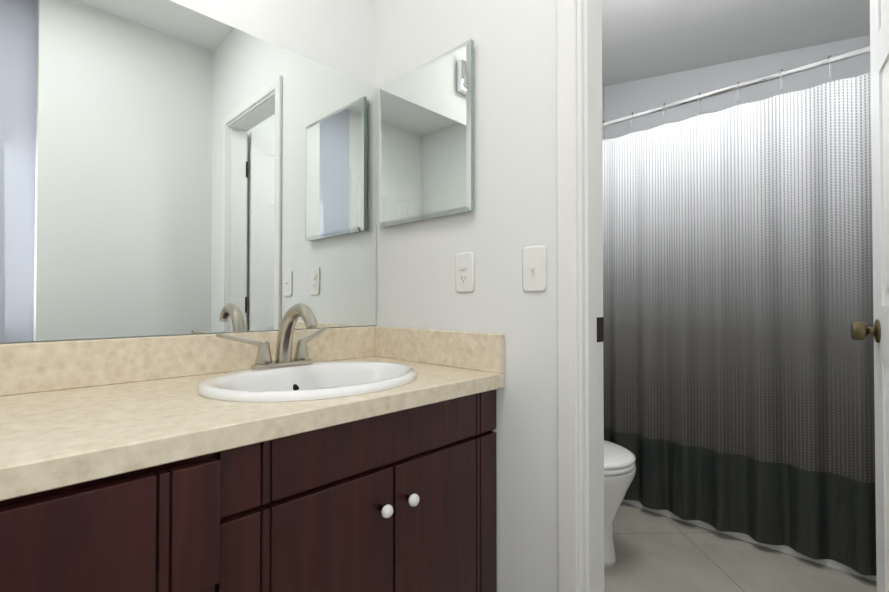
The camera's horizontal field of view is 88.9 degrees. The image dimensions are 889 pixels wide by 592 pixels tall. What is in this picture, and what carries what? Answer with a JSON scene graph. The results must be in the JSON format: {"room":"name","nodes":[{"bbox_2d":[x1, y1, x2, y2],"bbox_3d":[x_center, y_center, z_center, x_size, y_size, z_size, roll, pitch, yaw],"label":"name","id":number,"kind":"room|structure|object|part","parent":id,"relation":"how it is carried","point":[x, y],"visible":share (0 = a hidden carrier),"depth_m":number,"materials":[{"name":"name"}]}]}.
{"room":"bathroom","nodes":[
{"label":"bathroom","id":0,"kind":"room"},
{"bbox_2d":[0,0,375,343],"bbox_3d":[-1.045,-0.350,0.980,0.300,2.800,2.000,-1,-1,44],"label":"wall","id":1,"kind":"structure","parent":0,"point":[338,35],"depth_m":1.42,"materials":[{"name":"white paint"}]},
{"bbox_2d":[0,0,375,342],"bbox_3d":[-0.887,-0.323,0.921,0.005,0.834,1.856,-1,-1,44],"label":"wall mirror","id":2,"kind":"object","parent":1,"relation":"attached to","point":[168,167],"visible":1,"depth_m":1.13,"materials":[{"name":"grey mirror"}]},
{"bbox_2d":[0,327,375,394],"bbox_3d":[-0.809,0.149,0.985,0.019,0.103,1.650,-1,-1,44],"label":"backsplash","id":3,"kind":"structure","parent":1,"relation":"attached to","point":[35,366],"depth_m":1.03,"materials":[{"name":"beige stone"}]},
{"bbox_2d":[376,0,557,591],"bbox_3d":[0.018,-0.344,1.411,0.905,2.800,0.100,-1,-1,44],"label":"wall","id":4,"kind":"structure","parent":0,"point":[504,223],"depth_m":1.20,"materials":[{"name":"white paint"}]},
{"bbox_2d":[380,39,473,227],"bbox_3d":[-0.067,-0.473,1.404,0.410,0.478,0.026,-1,-1,44],"label":"medicine cabinet mirror","id":5,"kind":"object","parent":4,"relation":"attached to","point":[427,141],"visible":0.97,"depth_m":1.36,"materials":[{"name":"white mirror"}]},
{"bbox_2d":[376,327,503,370],"bbox_3d":[-0.041,0.154,1.376,0.539,0.103,0.019,-1,-1,44],"label":"backsplash","id":6,"kind":"structure","parent":4,"relation":"attached to","point":[479,351],"depth_m":1.32,"materials":[{"name":"beige stone"}]},
{"bbox_2d":[455,252,473,291],"bbox_3d":[0.055,-0.068,1.292,0.070,0.114,0.010,-1,-1,44],"label":"electrical outlet plate","id":7,"kind":"object","parent":4,"relation":"attached to","point":[464,271],"visible":1,"depth_m":1.29,"materials":[{"name":"white plastic"}]},
{"bbox_2d":[522,245,546,291],"bbox_3d":[0.220,-0.068,1.128,0.070,0.114,0.016,-1,-1,44],"label":"switch plate","id":8,"kind":"object","parent":4,"relation":"attached to","point":[534,268],"visible":1,"depth_m":1.13,"materials":[{"name":"white plastic"}]},
{"bbox_2d":[602,85,603,140],"bbox_3d":[0.403,-0.330,2.571,0.160,2.800,2.300,-1,-1,44],"label":"wall","id":9,"kind":"structure","parent":0,"point":[602,110],"depth_m":3.21,"materials":[{"name":"white paint"}]},
{"bbox_2d":[602,46,875,575],"bbox_3d":[1.129,0.045,2.094,1.536,1.962,0.056,-1,-1,44],"label":"shower curtain","id":10,"kind":"object","parent":9,"relation":"attached to","point":[738,374],"visible":0.69,"depth_m":1.92,"materials":[{"name":"grey fabric"}]},
{"bbox_3d":[1.129,-0.883,2.105,1.536,0.104,0.056,-1,-1,44],"label":"curtain rod rail","id":11,"kind":"part","parent":10,"relation":"part of","materials":[{"name":"silver metal"}]},
{"bbox_2d":[602,0,869,85],"bbox_3d":[1.044,-1.426,2.031,1.850,0.328,2.200,-1,-1,44],"label":"ceiling","id":12,"kind":"structure","parent":0,"point":[642,39],"depth_m":2.35,"materials":[{"name":"white paint"}]},
{"bbox_2d":[604,35,870,139],"bbox_3d":[1.751,-0.328,2.738,1.540,2.800,0.180,-1,-1,44],"label":"wall","id":13,"kind":"structure","parent":0,"point":[626,98],"depth_m":2.72,"materials":[{"name":"white paint"}]},
{"bbox_2d":[604,502,876,591],"bbox_3d":[0.455,1.082,1.107,2.250,0.060,4.300,-1,-1,44],"label":"floor","id":14,"kind":"structure","parent":0,"point":[655,552],"depth_m":1.78,"materials":[{"name":"tile"}]},
{"bbox_2d":[0,383,504,591],"bbox_3d":[-0.609,0.643,0.793,0.564,0.810,1.638,-1,-1,44],"label":"bathroom vanity","id":15,"kind":"object","parent":14,"relation":"on","point":[287,457],"depth_m":0.79,"materials":[{"name":"brown wood"}]},
{"bbox_2d":[0,355,503,490],"bbox_3d":[-0.616,0.217,0.796,0.558,0.038,1.650,-1,-1,44],"label":"countertop","id":16,"kind":"structure","parent":15,"relation":"on","point":[45,435],"depth_m":0.73,"materials":[{"name":"beige stone"}]},
{"bbox_2d":[212,303,339,370],"bbox_3d":[-0.388,0.102,1.158,0.214,0.166,0.308,-1,-1,44],"label":"faucet","id":17,"kind":"object","parent":16,"relation":"on","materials":[{"name":"silver metal"}]},
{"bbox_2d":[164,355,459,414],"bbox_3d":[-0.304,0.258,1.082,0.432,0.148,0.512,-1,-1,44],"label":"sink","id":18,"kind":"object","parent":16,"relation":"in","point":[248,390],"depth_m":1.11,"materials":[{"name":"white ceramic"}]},
{"bbox_3d":[-0.119,0.435,0.918,0.031,0.027,0.027,-1,-1,44],"label":"knob","id":19,"kind":"part","parent":15,"relation":"part of","materials":[{"name":"white ceramic"}]},
{"bbox_3d":[-0.069,0.435,0.970,0.031,0.027,0.027,-1,-1,44],"label":"knob","id":20,"kind":"part","parent":15,"relation":"part of","materials":[{"name":"white ceramic"}]},
{"bbox_2d":[604,440,635,567],"bbox_3d":[0.469,0.683,1.991,0.717,0.760,0.470,-1,-1,44],"label":"toilet","id":21,"kind":"object","parent":14,"relation":"on","point":[619,468],"visible":0.21,"depth_m":1.75,"materials":[{"name":"white ceramic"}]},
{"bbox_2d":[622,499,876,581],"bbox_3d":[1.423,0.818,2.386,1.534,0.500,0.757,-1,-1,44],"label":"bathtub","id":22,"kind":"object","parent":14,"relation":"on","point":[793,552],"depth_m":1.93,"materials":[{"name":"white ceramic"}]},
{"bbox_3d":[0.565,-1.371,0.892,0.620,0.760,0.100,-1,-1,44],"label":"wall","id":23,"kind":"structure","parent":0,"visible":0},
{"bbox_2d":[556,0,603,591],"bbox_3d":[0.565,0.007,0.875,0.708,2.084,0.128,-1,-1,44],"label":"door frame","id":24,"kind":"structure","parent":23,"relation":"attached to","point":[580,329],"depth_m":1.05,"materials":[{"name":"white paint"}]},
{"bbox_2d":[850,0,888,591],"bbox_3d":[0.989,0.036,0.959,0.139,2.012,0.576,-1,-1,35],"label":"door leaf","id":25,"kind":"structure","parent":23,"relation":"in","point":[879,61],"depth_m":1.13,"materials":[{"name":"white paint"}]},
{"bbox_3d":[1.127,0.090,1.155,0.139,0.060,0.094,-1,-1,35],"label":"knob","id":26,"kind":"part","parent":25,"relation":"part of","materials":[{"name":"gold metal"}]}
]}

